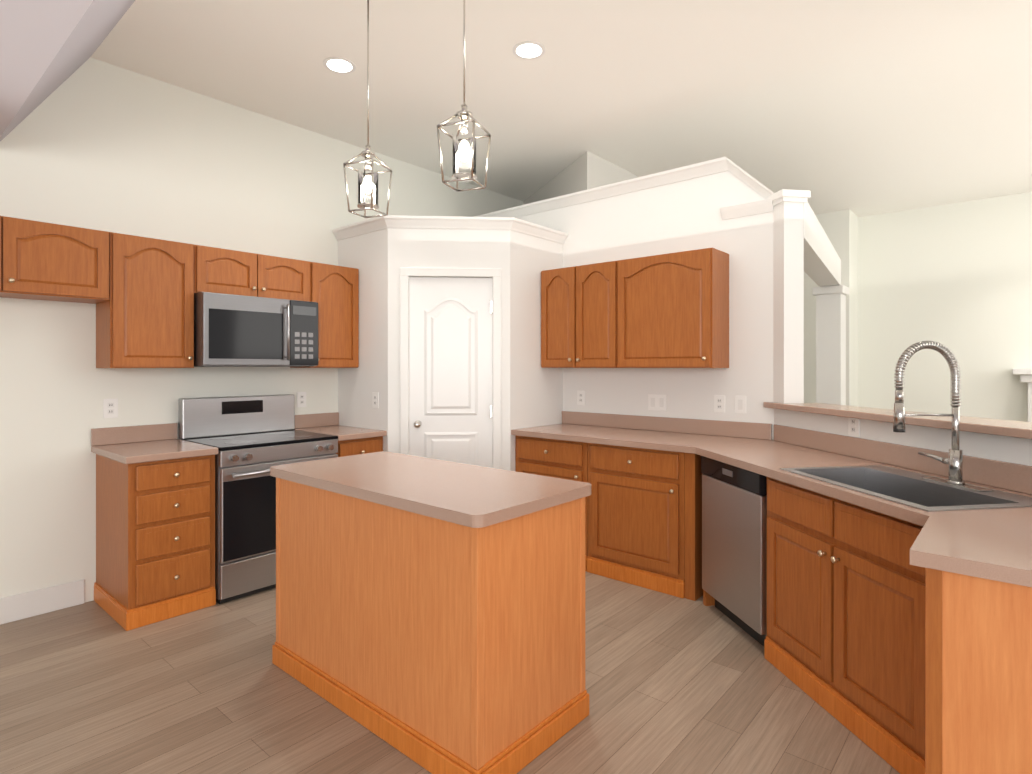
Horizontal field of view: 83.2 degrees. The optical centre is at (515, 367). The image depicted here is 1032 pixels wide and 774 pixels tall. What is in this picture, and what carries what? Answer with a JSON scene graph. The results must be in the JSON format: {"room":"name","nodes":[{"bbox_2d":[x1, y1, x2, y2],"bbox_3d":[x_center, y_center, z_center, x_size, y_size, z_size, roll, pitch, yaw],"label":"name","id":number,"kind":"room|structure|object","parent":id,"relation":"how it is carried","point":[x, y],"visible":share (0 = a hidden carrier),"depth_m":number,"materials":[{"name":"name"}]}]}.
{"room":"kitchen","nodes":[
{"label":"kitchen","id":0,"kind":"room"},
{"bbox_2d":[0,571,899,773],"bbox_3d":[1.683,1.404,1.685,9.400,0.050,14.000,0,0,41],"label":"floor","id":1,"kind":"structure","parent":0,"point":[675,685],"depth_m":2.37,"materials":[{"name":"brown wood"}]},
{"bbox_2d":[94,454,215,630],"bbox_3d":[-2.100,0.941,3.383,0.651,0.875,0.448,0,0,41],"label":"drawers","id":2,"kind":"object","parent":1,"relation":"on","point":[155,541],"visible":1,"depth_m":3.19,"materials":[{"name":"brown wood"}]},
{"bbox_2d":[91,423,217,463],"bbox_3d":[-2.106,0.432,3.380,0.648,0.140,0.461,0,0,41],"label":"countertop","id":3,"kind":"structure","parent":2,"relation":"on","point":[139,444],"depth_m":3.43,"materials":[{"name":"laminate"}]},
{"bbox_2d":[178,394,337,603],"bbox_3d":[-1.670,0.790,3.821,0.718,1.175,0.762,0,0,41],"label":"range","id":4,"kind":"object","parent":1,"relation":"on","point":[253,439],"visible":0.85,"depth_m":3.55,"materials":[{"name":"silver metal"}]},
{"bbox_2d":[336,436,382,456],"bbox_3d":[-1.314,0.940,4.291,0.651,0.875,0.402,0,0,41],"label":"base cabinet","id":5,"kind":"object","parent":1,"relation":"on","point":[359,446],"visible":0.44,"depth_m":4.09,"materials":[{"name":"brown wood"}]},
{"bbox_2d":[294,412,386,440],"bbox_3d":[-1.316,0.431,4.293,0.648,0.140,0.402,0,0,41],"label":"countertop","id":6,"kind":"structure","parent":5,"relation":"on","point":[325,423],"depth_m":4.38,"materials":[{"name":"laminate"}]},
{"bbox_2d":[272,479,588,773],"bbox_3d":[-0.409,0.941,2.515,1.342,0.875,0.670,0,0,41],"label":"kitchen island","id":7,"kind":"object","parent":1,"relation":"on","point":[430,615],"depth_m":2.10,"materials":[{"name":"brown wood"}]},
{"bbox_2d":[270,451,590,530],"bbox_3d":[-0.421,0.483,2.501,1.370,0.040,0.660,0,0,41],"label":"island countertop","id":8,"kind":"structure","parent":7,"relation":"on","point":[475,497],"depth_m":2.27,"materials":[{"name":"beige laminate"}]},
{"bbox_2d":[515,435,702,600],"bbox_3d":[0.702,0.940,4.083,1.398,0.875,0.651,0,0,41],"label":"base cabinet","id":9,"kind":"object","parent":1,"relation":"on","point":[643,517],"visible":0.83,"depth_m":3.65,"materials":[{"name":"brown wood"}]},
{"bbox_2d":[511,411,771,453],"bbox_3d":[0.802,0.432,4.000,1.657,0.140,0.648,0,0,41],"label":"countertop","id":10,"kind":"structure","parent":9,"relation":"on","point":[684,435],"depth_m":3.99,"materials":[{"name":"laminate"}]},
{"bbox_2d":[701,456,766,645],"bbox_3d":[1.417,0.941,3.096,0.628,0.874,0.597,0,0,-9],"label":"dishwasher","id":11,"kind":"object","parent":1,"relation":"on","point":[734,541],"visible":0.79,"depth_m":2.98,"materials":[{"name":"silver metal"}]},
{"bbox_2d":[703,477,924,773],"bbox_3d":[1.482,0.941,2.642,0.650,0.875,1.575,0,0,-9],"label":"base cabinet","id":12,"kind":"object","parent":1,"relation":"on","point":[844,642],"visible":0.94,"depth_m":2.19,"materials":[{"name":"brown wood"}]},
{"bbox_2d":[695,424,1031,586],"bbox_3d":[1.943,0.433,2.052,3.087,0.140,2.096,0,0,41],"label":"countertop","id":13,"kind":"structure","parent":12,"relation":"on","point":[994,544],"depth_m":2.17,"materials":[{"name":"laminate"}]},
{"bbox_2d":[780,465,1031,511],"bbox_3d":[1.518,0.559,2.295,0.519,0.198,0.784,0,0,-9],"label":"sink","id":14,"kind":"object","parent":13,"relation":"in","point":[909,488],"visible":0.35,"depth_m":2.36,"materials":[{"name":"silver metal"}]},
{"bbox_2d":[893,341,993,491],"bbox_3d":[1.602,0.178,2.273,0.300,0.563,0.290,0,0,-9],"label":"faucet","id":15,"kind":"object","parent":13,"relation":"on","point":[954,460],"visible":1,"depth_m":2.26,"materials":[{"name":"silver metal"}]},
{"bbox_2d":[925,568,1031,773],"bbox_3d":[2.015,0.942,1.228,1.800,0.875,0.911,0,0,41],"label":"cabinet end panel","id":16,"kind":"object","parent":1,"relation":"on","point":[978,675],"visible":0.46,"depth_m":1.42,"materials":[{"name":"brown wood"}]},
{"bbox_2d":[1012,369,1031,421],"bbox_3d":[5.721,0.697,5.541,1.500,1.360,0.277,0,0,41],"label":"fireplace mantel","id":17,"kind":"object","parent":1,"relation":"on","point":[1025,375],"visible":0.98,"depth_m":5.91,"materials":[{"name":"white wood"}]},
{"bbox_2d":[338,228,562,470],"bbox_3d":[-0.521,0.149,4.725,1.287,2.457,1.287,0,0,41],"label":"wall","id":18,"kind":"structure","parent":0,"point":[531,392],"depth_m":4.32,"materials":[{"name":"white paint"}]},
{"bbox_2d":[372,392,378,407],"bbox_3d":[-1.046,0.247,4.323,0.075,0.116,0.008,0,0,41],"label":"electrical outlet","id":19,"kind":"object","parent":18,"relation":"attached to","point":[375,400],"visible":1,"depth_m":4.32,"materials":[{"name":"white plastic"}]},
{"bbox_2d":[409,277,491,467],"bbox_3d":[-0.482,0.355,4.283,0.465,2.029,0.475,0,0,41],"label":"pantry door","id":20,"kind":"structure","parent":18,"relation":"in","point":[450,368],"depth_m":4.27,"materials":[{"name":"painted wood"},{"name":"nickel"}]},
{"bbox_2d":[0,57,1031,601],"bbox_3d":[1.402,-0.221,1.161,9.140,3.200,12.840,0,0,41],"label":"wall","id":21,"kind":"structure","parent":0,"point":[96,143],"depth_m":4.04,"materials":[{"name":"white paint"}]},
{"bbox_2d":[0,216,108,303],"bbox_3d":[-2.659,-0.565,2.978,0.335,0.382,0.912,0,0,41],"label":"upper cabinet","id":22,"kind":"object","parent":21,"relation":"attached to","point":[48,261],"visible":1,"depth_m":3.05,"materials":[{"name":"brown wood"}]},
{"bbox_2d":[103,398,117,417],"bbox_3d":[-2.436,0.248,3.491,0.008,0.116,0.075,0,0,41],"label":"electrical outlet","id":23,"kind":"object","parent":21,"relation":"attached to","point":[110,408],"visible":1,"depth_m":3.49,"materials":[{"name":"white plastic"}]},
{"bbox_2d":[96,232,193,367],"bbox_3d":[-2.215,-0.375,3.491,0.335,0.762,0.437,0,0,41],"label":"upper cabinet","id":24,"kind":"object","parent":21,"relation":"attached to","point":[145,315],"visible":1,"depth_m":3.38,"materials":[{"name":"brown wood"}]},
{"bbox_2d":[194,245,309,301],"bbox_3d":[-1.819,-0.607,3.948,0.335,0.298,0.770,0,0,41],"label":"upper cabinet","id":25,"kind":"object","parent":21,"relation":"attached to","point":[223,271],"visible":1,"depth_m":3.82,"materials":[{"name":"brown wood"}]},
{"bbox_2d":[194,292,317,366],"bbox_3d":[-1.771,-0.230,3.907,0.456,0.454,0.762,0,0,41],"label":"microwave","id":26,"kind":"object","parent":25,"relation":"attached to","point":[231,330],"visible":0.98,"depth_m":3.73,"materials":[{"name":"silver metal"}]},
{"bbox_2d":[297,392,305,406],"bbox_3d":[-1.631,0.247,4.421,0.008,0.116,0.075,0,0,41],"label":"electrical outlet","id":27,"kind":"object","parent":21,"relation":"attached to","point":[301,399],"visible":1,"depth_m":4.42,"materials":[{"name":"white plastic"}]},
{"bbox_2d":[290,262,358,367],"bbox_3d":[-1.434,-0.376,4.393,0.335,0.762,0.403,0,0,41],"label":"upper cabinet","id":28,"kind":"object","parent":21,"relation":"attached to","point":[334,291],"visible":0.62,"depth_m":4.31,"materials":[{"name":"brown wood"}]},
{"bbox_2d":[0,157,773,624],"bbox_3d":[-2.170,-0.007,1.535,2.970,2.772,8.530,0,0,41],"label":"crown molding","id":29,"kind":"structure","parent":21,"relation":"attached to","point":[32,603],"depth_m":4.23,"materials":[{"name":"white wood"}]},
{"bbox_2d":[577,390,584,404],"bbox_3d":[0.522,0.247,4.668,0.075,0.116,0.008,0,0,41],"label":"electrical outlet","id":30,"kind":"object","parent":21,"relation":"attached to","point":[580,397],"visible":1,"depth_m":4.67,"materials":[{"name":"white plastic"}]},
{"bbox_2d":[541,248,728,367],"bbox_3d":[0.797,-0.376,4.210,1.375,0.762,0.335,0,0,41],"label":"upper cabinet","id":31,"kind":"object","parent":21,"relation":"attached to","point":[670,310],"visible":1,"depth_m":3.99,"materials":[{"name":"brown wood"}]},
{"bbox_2d":[648,394,666,410],"bbox_3d":[1.029,0.258,4.229,0.145,0.116,0.007,0,0,41],"label":"light switch","id":32,"kind":"object","parent":21,"relation":"attached to","point":[657,402],"visible":1,"depth_m":4.23,"materials":[{"name":"white plastic"}]},
{"bbox_2d":[714,395,724,412],"bbox_3d":[1.377,0.248,3.928,0.075,0.116,0.008,0,0,41],"label":"electrical outlet","id":33,"kind":"object","parent":21,"relation":"attached to","point":[719,403],"visible":1,"depth_m":3.93,"materials":[{"name":"white plastic"}]},
{"bbox_2d":[735,396,745,413],"bbox_3d":[1.482,0.248,3.837,0.075,0.116,0.007,0,0,41],"label":"light switch","id":34,"kind":"object","parent":21,"relation":"attached to","point":[740,404],"visible":1,"depth_m":3.83,"materials":[{"name":"white plastic"}]},
{"bbox_2d":[763,402,1031,438],"bbox_3d":[2.484,0.240,1.996,3.596,0.034,1.652,0,0,41],"label":"sill","id":35,"kind":"structure","parent":21,"relation":"on","point":[1011,428],"depth_m":2.56,"materials":[{"name":"laminate"}]},
{"bbox_2d":[0,0,1031,216],"bbox_3d":[1.683,-1.531,1.684,9.400,0.740,14.000,0,0,41],"label":"ceiling","id":36,"kind":"structure","parent":0,"point":[859,108],"depth_m":3.63,"materials":[{"name":"white paint"}]},
{"bbox_2d":[323,57,355,73],"bbox_3d":[-1.064,-1.819,3.506,0.190,0.006,0.190,0,0,41],"label":"recessed light","id":37,"kind":"object","parent":36,"relation":"in","point":[340,65],"visible":1,"depth_m":3.50,"materials":[{"name":"white"}]},
{"bbox_2d":[343,0,391,217],"bbox_3d":[-0.697,-1.272,2.739,0.165,1.099,0.165,0,0,21],"label":"pendant light","id":38,"kind":"object","parent":36,"relation":"hanging from","point":[368,154],"visible":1,"depth_m":2.74,"materials":[{"name":"silver metal"}]},
{"bbox_2d":[436,0,490,191],"bbox_3d":[-0.206,-1.271,2.313,0.165,1.099,0.165,0,0,21],"label":"pendant light","id":39,"kind":"object","parent":36,"relation":"hanging from","point":[464,116],"visible":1,"depth_m":2.30,"materials":[{"name":"silver metal"}]},
{"bbox_2d":[513,41,545,59],"bbox_3d":[0.075,-1.819,3.340,0.190,0.006,0.190,0,0,41],"label":"recessed light","id":40,"kind":"object","parent":36,"relation":"in","point":[528,50],"visible":1,"depth_m":3.33,"materials":[{"name":"white"}]},
{"bbox_2d":[803,201,849,404],"bbox_3d":[2.461,0.157,4.832,0.305,2.440,2.781,0,0,35],"label":"column","id":41,"kind":"structure","parent":0,"point":[822,265],"depth_m":5.72,"materials":[{"name":"white paint"}]},
{"bbox_2d":[767,189,1031,465],"bbox_3d":[2.542,0.144,2.061,3.593,2.470,1.586,0,0,41],"label":"wall","id":42,"kind":"structure","parent":0,"point":[788,312],"depth_m":3.60,"materials":[{"name":"white paint"}]},
{"bbox_2d":[848,418,859,437],"bbox_3d":[1.751,0.303,3.011,0.008,0.116,0.075,0,0,-9],"label":"electrical outlet","id":43,"kind":"object","parent":42,"relation":"attached to","point":[853,427],"visible":0.73,"depth_m":3.00,"materials":[{"name":"white plastic"}]}
]}

